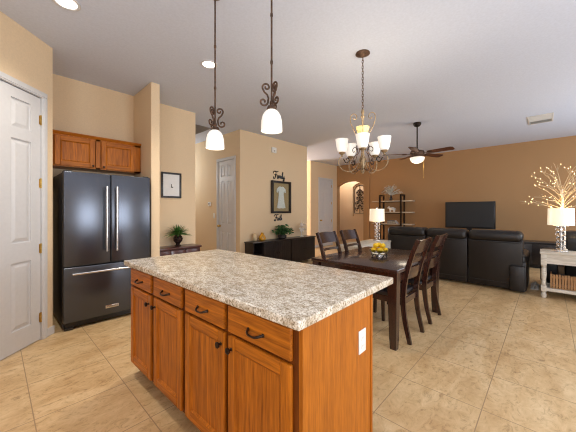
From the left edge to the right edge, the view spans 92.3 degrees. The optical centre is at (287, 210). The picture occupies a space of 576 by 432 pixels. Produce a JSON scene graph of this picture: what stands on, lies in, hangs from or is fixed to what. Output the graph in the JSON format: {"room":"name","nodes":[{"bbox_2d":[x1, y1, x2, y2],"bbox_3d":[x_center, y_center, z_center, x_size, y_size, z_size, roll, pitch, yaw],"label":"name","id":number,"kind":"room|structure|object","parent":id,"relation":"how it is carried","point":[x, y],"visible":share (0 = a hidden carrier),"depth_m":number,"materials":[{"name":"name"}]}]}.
{"room":"kitchen","nodes":[
{"label":"kitchen","id":0,"kind":"room"},
{"bbox_2d":[0,11,52,327],"bbox_3d":[-2.552,-0.209,2.329,0.110,3.050,1.250,0,0,-2],"label":"wall","id":1,"kind":"structure","parent":0,"point":[24,57],"depth_m":2.78,"materials":[{"name":"beige paint"}]},
{"bbox_2d":[0,80,41,359],"bbox_3d":[-2.516,0.084,2.458,0.048,2.440,0.734,0,0,-2],"label":"door","id":2,"kind":"structure","parent":1,"relation":"in","point":[20,117],"depth_m":2.58,"materials":[{"name":"white paint"}]},
{"bbox_2d":[0,71,47,339],"bbox_3d":[-2.546,0.054,2.449,0.130,2.523,0.854,0,0,-2],"label":"trim","id":3,"kind":"structure","parent":1,"relation":"attached to","point":[8,79],"depth_m":2.83,"materials":[{"name":"white paint"}]},
{"bbox_2d":[48,325,54,335],"bbox_3d":[-2.509,1.274,2.924,0.013,0.085,0.089,0,0,-2],"label":"baseboard","id":4,"kind":"structure","parent":1,"relation":"attached to","point":[51,330],"depth_m":2.93,"materials":[{"name":"white paint"}]},
{"bbox_2d":[53,74,194,313],"bbox_3d":[-2.430,-0.209,4.175,0.120,3.050,2.160,0,0,43],"label":"wall","id":5,"kind":"structure","parent":0,"point":[79,107],"depth_m":4.15,"materials":[{"name":"beige paint"}]},
{"bbox_2d":[53,129,140,174],"bbox_3d":[-2.558,-0.744,3.693,0.349,0.420,1.014,0,0,43],"label":"upper cabinet","id":6,"kind":"object","parent":5,"relation":"attached to","point":[71,151],"visible":0.96,"depth_m":3.58,"materials":[{"name":"brown wood"}]},
{"bbox_2d":[161,172,180,197],"bbox_3d":[-1.935,-0.419,4.591,0.025,0.420,0.336,0,0,43],"label":"framed print","id":7,"kind":"object","parent":5,"relation":"attached to","point":[170,182],"visible":1,"depth_m":4.58,"materials":[{"name":"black paper"}]},
{"bbox_2d":[134,82,159,256],"bbox_3d":[-2.050,-0.209,3.993,0.685,3.050,0.115,0,0,43],"label":"wall partition","id":8,"kind":"structure","parent":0,"point":[147,100],"depth_m":3.78,"materials":[{"name":"beige paint"}]},
{"bbox_2d":[195,130,236,251],"bbox_3d":[-2.563,-0.209,7.427,4.095,3.050,0.120,0,0,43],"label":"wall","id":9,"kind":"structure","parent":0,"point":[205,159],"depth_m":6.80,"materials":[{"name":"beige paint"}]},
{"bbox_2d":[217,159,233,251],"bbox_3d":[-1.407,0.089,6.240,0.626,2.430,0.107,0,0,43],"label":"door","id":10,"kind":"structure","parent":9,"relation":"in","point":[226,168],"depth_m":6.25,"materials":[{"name":"white paint"}]},
{"bbox_2d":[216,155,235,251],"bbox_3d":[-1.372,0.059,6.289,0.746,2.513,0.130,0,0,43],"label":"trim","id":11,"kind":"structure","parent":9,"relation":"attached to","point":[230,157],"depth_m":6.47,"materials":[{"name":"white paint"}]},
{"bbox_2d":[237,129,306,252],"bbox_3d":[-0.297,-0.209,6.761,0.120,3.050,2.250,0,0,43],"label":"wall","id":12,"kind":"structure","parent":0,"point":[256,164],"depth_m":6.43,"materials":[{"name":"beige paint"}]},
{"bbox_2d":[271,147,276,152],"bbox_3d":[-0.331,-1.441,6.601,0.050,0.130,0.140,0,0,43],"label":"sensor","id":13,"kind":"object","parent":12,"relation":"attached to","point":[273,149],"visible":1,"depth_m":6.57,"materials":[{"name":"white plastic"}]},
{"bbox_2d":[274,214,281,220],"bbox_3d":[-0.240,0.173,6.726,0.024,0.170,0.280,0,0,43],"label":"script word","id":14,"kind":"object","parent":12,"relation":"attached to","point":[276,217],"visible":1,"depth_m":6.71,"materials":[{"name":"black plastic"}]},
{"bbox_2d":[273,171,284,180],"bbox_3d":[-0.214,-0.831,6.753,0.029,0.254,0.416,0,0,43],"label":"script word","id":15,"kind":"object","parent":12,"relation":"attached to","point":[278,176],"visible":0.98,"depth_m":6.73,"materials":[{"name":"black plastic"}]},
{"bbox_2d":[271,180,290,212],"bbox_3d":[-0.163,-0.324,6.765,0.060,0.780,0.660,0,0,43],"label":"shadow box","id":16,"kind":"object","parent":12,"relation":"attached to","point":[280,190],"visible":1,"depth_m":6.74,"materials":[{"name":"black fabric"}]},
{"bbox_2d":[0,0,575,165],"bbox_3d":[1.174,-1.809,5.414,12.300,0.150,13.300,0,0,43],"label":"ceiling","id":17,"kind":"structure","parent":0,"point":[472,73],"depth_m":3.20,"materials":[{"name":"paint"}]},
{"bbox_2d":[52,0,80,10],"bbox_3d":[-1.845,-1.729,2.301,0.196,0.010,0.196,0,0,43],"label":"recessed light","id":18,"kind":"object","parent":17,"relation":"in","point":[71,5],"visible":1,"depth_m":2.32,"materials":[{"name":"white glass"}]},
{"bbox_2d":[195,124,210,134],"bbox_3d":[-2.091,-1.726,5.859,0.750,0.017,0.600,0,0,43],"label":"ceiling vent","id":19,"kind":"object","parent":17,"relation":"in","point":[198,129],"visible":0.27,"depth_m":5.82,"materials":[{"name":"white metal"}]},
{"bbox_2d":[201,60,217,68],"bbox_3d":[-0.934,-1.729,3.278,0.196,0.010,0.196,0,0,43],"label":"recessed light","id":20,"kind":"object","parent":17,"relation":"in","point":[209,64],"visible":0.86,"depth_m":3.28,"materials":[{"name":"white glass"}]},
{"bbox_2d":[206,0,224,149],"bbox_3d":[-0.585,-1.117,2.217,0.149,1.235,0.153,0,0,11],"label":"pendant light","id":21,"kind":"object","parent":17,"relation":"hanging from","point":[214,139],"visible":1,"depth_m":2.21,"materials":[{"name":"white glass"}]},
{"bbox_2d":[260,0,281,133],"bbox_3d":[-0.112,-1.137,1.886,0.149,1.194,0.153,0,0,11],"label":"pendant light","id":22,"kind":"object","parent":17,"relation":"hanging from","point":[271,122],"visible":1,"depth_m":1.86,"materials":[{"name":"white glass"}]},
{"bbox_2d":[336,49,390,173],"bbox_3d":[0.839,-1.069,3.050,0.577,1.330,0.574,0,0,43],"label":"chandelier","id":23,"kind":"object","parent":17,"relation":"hanging from","point":[362,136],"visible":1,"depth_m":3.01,"materials":[{"name":"white glass"}]},
{"bbox_2d":[392,122,454,177],"bbox_3d":[2.566,-1.184,5.440,1.255,1.100,1.271,0,0,43],"label":"ceiling fan","id":24,"kind":"object","parent":17,"relation":"hanging from","point":[416,155],"visible":1,"depth_m":5.40,"materials":[{"name":"brown wood"}]},
{"bbox_2d":[527,112,553,124],"bbox_3d":[4.774,-1.725,5.230,0.360,0.017,0.620,0,0,43],"label":"ceiling vent","id":25,"kind":"object","parent":17,"relation":"in","point":[548,117],"visible":1,"depth_m":5.18,"materials":[{"name":"white metal"}]},
{"bbox_2d":[0,241,575,431],"bbox_3d":[1.174,1.376,5.414,12.300,0.120,13.300,0,0,43],"label":"floor","id":26,"kind":"structure","parent":0,"point":[495,359],"depth_m":2.23,"materials":[{"name":"tile"}]},
{"bbox_2d":[53,170,149,331],"bbox_3d":[-2.355,0.438,3.528,0.797,1.757,0.890,0,0,43],"label":"refrigerator","id":27,"kind":"object","parent":26,"relation":"on","point":[101,222],"visible":0.94,"depth_m":3.22,"materials":[{"name":"black metal"}]},
{"bbox_2d":[131,268,186,412],"bbox_3d":[-0.759,0.879,2.134,0.899,0.874,0.625,0,0,42],"label":"base cabinet","id":28,"kind":"object","parent":26,"relation":"on","point":[158,311],"visible":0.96,"depth_m":1.86,"materials":[{"name":"brown wood"}]},
{"bbox_2d":[124,249,392,330],"bbox_3d":[-0.344,0.421,1.945,1.834,0.039,0.890,0,0,42],"label":"countertop","id":29,"kind":"structure","parent":28,"relation":"on","point":[296,296],"depth_m":1.56,"materials":[{"name":"stone"}]},
{"bbox_2d":[160,244,201,255],"bbox_3d":[-1.831,0.949,4.463,0.331,0.735,0.800,0,0,43],"label":"console table","id":30,"kind":"object","parent":26,"relation":"on","point":[184,248],"visible":0.12,"depth_m":4.41,"materials":[{"name":"brown wood"}]},
{"bbox_2d":[165,225,189,245],"bbox_3d":[-1.813,0.403,4.507,0.428,0.356,0.489,0,0,43],"label":"plant","id":31,"kind":"object","parent":30,"relation":"on","point":[177,238],"visible":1,"depth_m":4.47,"materials":[{"name":"green plant"}]},
{"bbox_2d":[185,289,372,431],"bbox_3d":[-0.089,0.879,1.542,0.887,0.874,0.641,0,0,42],"label":"base cabinet","id":32,"kind":"object","parent":26,"relation":"on","point":[245,371],"visible":0.93,"depth_m":1.28,"materials":[{"name":"brown wood"}]},
{"bbox_2d":[359,328,365,354],"bbox_3d":[0.377,0.661,1.400,0.009,0.116,0.072,0,0,42],"label":"outlet","id":33,"kind":"object","parent":32,"relation":"attached to","point":[362,333],"visible":1,"depth_m":1.39,"materials":[{"name":"white plastic"}]},
{"bbox_2d":[244,235,315,261],"bbox_3d":[-0.097,0.994,6.628,0.324,0.645,2.130,0,0,43],"label":"sideboard","id":34,"kind":"object","parent":26,"relation":"on","point":[296,248],"visible":0.73,"depth_m":6.50,"materials":[{"name":"black wood"}]},
{"bbox_2d":[252,233,256,240],"bbox_3d":[-0.729,0.584,6.090,0.110,0.175,0.110,0,0,43],"label":"candle","id":35,"kind":"object","parent":34,"relation":"on","point":[254,237],"visible":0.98,"depth_m":6.05,"materials":[{"name":"beige wax"}]},
{"bbox_2d":[258,232,265,240],"bbox_3d":[-0.576,0.576,6.165,0.168,0.190,0.168,0,0,43],"label":"vase","id":36,"kind":"object","parent":34,"relation":"on","point":[262,237],"visible":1,"depth_m":6.11,"materials":[{"name":"yellow glass"}]},
{"bbox_2d":[271,224,293,238],"bbox_3d":[-0.111,0.497,6.616,0.367,0.347,0.652,0,0,43],"label":"potted plant","id":37,"kind":"object","parent":34,"relation":"on","point":[282,230],"visible":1,"depth_m":6.55,"materials":[{"name":"green plant"}]},
{"bbox_2d":[299,223,305,236],"bbox_3d":[0.365,0.461,7.139,0.121,0.420,0.273,0,0,43],"label":"sculpture","id":38,"kind":"object","parent":34,"relation":"on","point":[301,228],"visible":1,"depth_m":7.11,"materials":[{"name":"white ceramic"}]},
{"bbox_2d":[316,231,341,255],"bbox_3d":[0.695,0.800,3.504,0.593,1.040,0.446,0,0,43],"label":"dining chair","id":39,"kind":"object","parent":26,"relation":"on","point":[322,237],"visible":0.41,"depth_m":3.66,"materials":[{"name":"brown wood"}]},
{"bbox_2d":[339,229,387,312],"bbox_3d":[1.075,0.800,3.908,0.593,1.040,0.446,0,0,43],"label":"dining chair","id":40,"kind":"object","parent":26,"relation":"on","point":[345,234],"visible":0.3,"depth_m":4.01,"materials":[{"name":"brown wood"}]},
{"bbox_2d":[340,239,390,251],"bbox_3d":[1.515,0.969,5.382,0.444,0.695,1.344,0,0,43],"label":"console table","id":41,"kind":"object","parent":26,"relation":"on","point":[364,243],"visible":0.08,"depth_m":5.37,"materials":[{"name":"white wood"}]},
{"bbox_2d":[369,208,384,240],"bbox_3d":[1.830,0.279,5.689,0.300,0.684,0.300,0,0,21],"label":"table lamp","id":42,"kind":"object","parent":41,"relation":"on","point":[376,215],"visible":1,"depth_m":5.59,"materials":[{"name":"fabric"}]},
{"bbox_2d":[311,246,439,350],"bbox_3d":[1.129,0.936,3.426,1.015,0.760,1.420,0,0,43],"label":"dining table","id":43,"kind":"object","parent":26,"relation":"on","point":[360,259],"visible":0.56,"depth_m":2.93,"materials":[{"name":"brown wood"}]},
{"bbox_2d":[369,248,389,257],"bbox_3d":[1.092,0.508,3.310,0.240,0.095,0.240,0,0,43],"label":"fruit bowl","id":44,"kind":"object","parent":43,"relation":"on","point":[378,253],"visible":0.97,"depth_m":3.23,"materials":[{"name":"silver glass"}]},
{"bbox_2d":[372,194,414,239],"bbox_3d":[3.413,0.401,9.032,1.320,1.830,0.344,0,0,43],"label":"shelf unit","id":45,"kind":"object","parent":26,"relation":"on","point":[401,195],"visible":0.53,"depth_m":8.91,"materials":[{"name":"brown metal"}]},
{"bbox_2d":[382,184,400,200],"bbox_3d":[3.372,-0.584,8.997,0.672,0.531,0.346,0,0,18],"label":"coral","id":46,"kind":"object","parent":45,"relation":"on","point":[390,193],"visible":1,"depth_m":8.97,"materials":[{"name":"ceramic"}]},
{"bbox_2d":[387,206,395,211],"bbox_3d":[3.379,-0.050,9.036,0.308,0.181,0.096,0,0,43],"label":"animal figurine","id":47,"kind":"object","parent":45,"relation":"on","point":[388,207],"visible":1,"depth_m":9.01,"materials":[{"name":"white ceramic"}]},
{"bbox_2d":[373,237,432,344],"bbox_3d":[1.192,0.800,2.976,0.593,1.040,0.446,0,0,43],"label":"dining chair","id":48,"kind":"object","parent":26,"relation":"on","point":[412,292],"visible":0.84,"depth_m":2.84,"materials":[{"name":"brown wood"}]},
{"bbox_2d":[400,233,448,323],"bbox_3d":[1.647,0.800,3.468,0.593,1.040,0.446,0,0,43],"label":"dining chair","id":49,"kind":"object","parent":26,"relation":"on","point":[427,281],"visible":0.75,"depth_m":3.27,"materials":[{"name":"brown wood"}]},
{"bbox_2d":[388,226,529,291],"bbox_3d":[3.227,0.811,5.444,2.290,0.950,0.985,0,0,43],"label":"sofa","id":50,"kind":"object","parent":26,"relation":"on","point":[496,258],"visible":0.76,"depth_m":4.78,"materials":[{"name":"brown leather"}]},
{"bbox_2d":[530,281,538,289],"bbox_3d":[4.278,1.279,4.790,0.105,0.071,0.550,0,0,43],"label":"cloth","id":51,"kind":"object","parent":26,"relation":"on","point":[535,286],"visible":1,"depth_m":4.70,"materials":[{"name":"grey fabric"}]},
{"bbox_2d":[524,240,563,267],"bbox_3d":[5.160,1.016,7.029,3.260,0.600,0.507,0,0,43],"label":"tv console","id":52,"kind":"object","parent":26,"relation":"on","point":[533,246],"visible":0.16,"depth_m":6.29,"materials":[{"name":"black wood"}]},
{"bbox_2d":[445,201,495,230],"bbox_3d":[4.834,0.241,7.375,1.130,0.950,0.290,0,0,43],"label":"television","id":53,"kind":"object","parent":52,"relation":"on","point":[482,214],"visible":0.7,"depth_m":7.31,"materials":[{"name":"black plastic"}]},
{"bbox_2d":[540,249,575,297],"bbox_3d":[4.444,0.969,3.893,1.324,0.695,0.444,0,0,43],"label":"console table","id":54,"kind":"object","parent":26,"relation":"on","point":[548,256],"visible":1,"depth_m":4.10,"materials":[{"name":"white wood"}]},
{"bbox_2d":[522,164,575,250],"bbox_3d":[4.154,-0.053,4.268,1.021,1.349,0.942,0,0,-5],"label":"tree","id":55,"kind":"object","parent":54,"relation":"on","point":[562,194],"visible":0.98,"depth_m":4.24,"materials":[{"name":"white wood"}]},
{"bbox_2d":[547,207,574,251],"bbox_3d":[4.117,0.279,4.173,0.300,0.684,0.300,0,0,41],"label":"table lamp","id":56,"kind":"object","parent":54,"relation":"on","point":[557,217],"visible":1,"depth_m":4.12,"materials":[{"name":"fabric"}]},
{"bbox_2d":[546,283,575,294],"bbox_3d":[4.444,1.183,3.893,1.230,0.045,0.420,0,0,43],"label":"shelf","id":57,"kind":"object","parent":54,"relation":"attached to","point":[548,288],"depth_m":4.06,"materials":[{"name":"wood"}]},
{"bbox_2d":[550,272,575,290],"bbox_3d":[4.274,1.058,4.025,0.665,0.215,0.250,0,0,43],"label":"crate","id":58,"kind":"object","parent":54,"relation":"on","point":[568,282],"visible":0.99,"depth_m":4.06,"materials":[{"name":"brown wood"}]},
{"bbox_2d":[540,230,575,284],"bbox_3d":[4.948,0.818,4.422,1.340,0.996,0.938,0,0,43],"label":"loveseat","id":59,"kind":"object","parent":26,"relation":"on","point":[570,240],"visible":0.3,"depth_m":4.37,"materials":[{"name":"black leather"}]},
{"bbox_2d":[307,161,307,234],"bbox_3d":[-0.319,-0.209,10.697,2.890,3.050,0.120,0,0,43],"label":"wall","id":60,"kind":"structure","parent":0,"point":[307,161],"depth_m":9.67,"materials":[{"name":"beige paint"}]},
{"bbox_2d":[308,160,336,244],"bbox_3d":[1.298,-0.209,10.221,0.120,3.050,1.639,0,0,43],"label":"wall","id":61,"kind":"structure","parent":0,"point":[315,169],"depth_m":9.83,"materials":[{"name":"beige paint"}]},
{"bbox_2d":[318,177,332,246],"bbox_3d":[1.361,0.059,10.265,0.130,2.513,0.906,0,0,43],"label":"trim","id":62,"kind":"structure","parent":61,"relation":"attached to","point":[319,178],"depth_m":10.10,"materials":[{"name":"white paint"}]},
{"bbox_2d":[320,179,331,245],"bbox_3d":[1.410,0.089,10.231,0.107,2.430,0.786,0,0,43],"label":"door","id":63,"kind":"structure","parent":61,"relation":"in","point":[325,185],"depth_m":10.23,"materials":[{"name":"white paint"}]},
{"bbox_2d":[340,181,362,241],"bbox_3d":[3.495,-0.209,11.026,5.000,3.050,0.160,0,0,43],"label":"wall","id":64,"kind":"structure","parent":0,"point":[349,220],"depth_m":11.68,"materials":[{"name":"beige paint"}]},
{"bbox_2d":[354,185,362,212],"bbox_3d":[2.984,-0.474,11.489,0.512,1.193,0.032,0,0,43],"label":"wall art","id":65,"kind":"object","parent":64,"relation":"attached to","point":[360,192],"visible":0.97,"depth_m":11.53},
{"bbox_2d":[337,162,369,242],"bbox_3d":[2.173,-0.209,10.662,2.170,3.050,0.200,0,0,43],"label":"wall","id":66,"kind":"structure","parent":0,"point":[343,177],"depth_m":10.11,"materials":[{"name":"brown paint"}]},
{"bbox_2d":[370,135,575,240],"bbox_3d":[5.831,-0.209,7.254,7.830,3.050,0.160,0,0,43],"label":"wall","id":67,"kind":"structure","parent":0,"point":[502,174],"depth_m":7.51,"materials":[{"name":"brown paint"}]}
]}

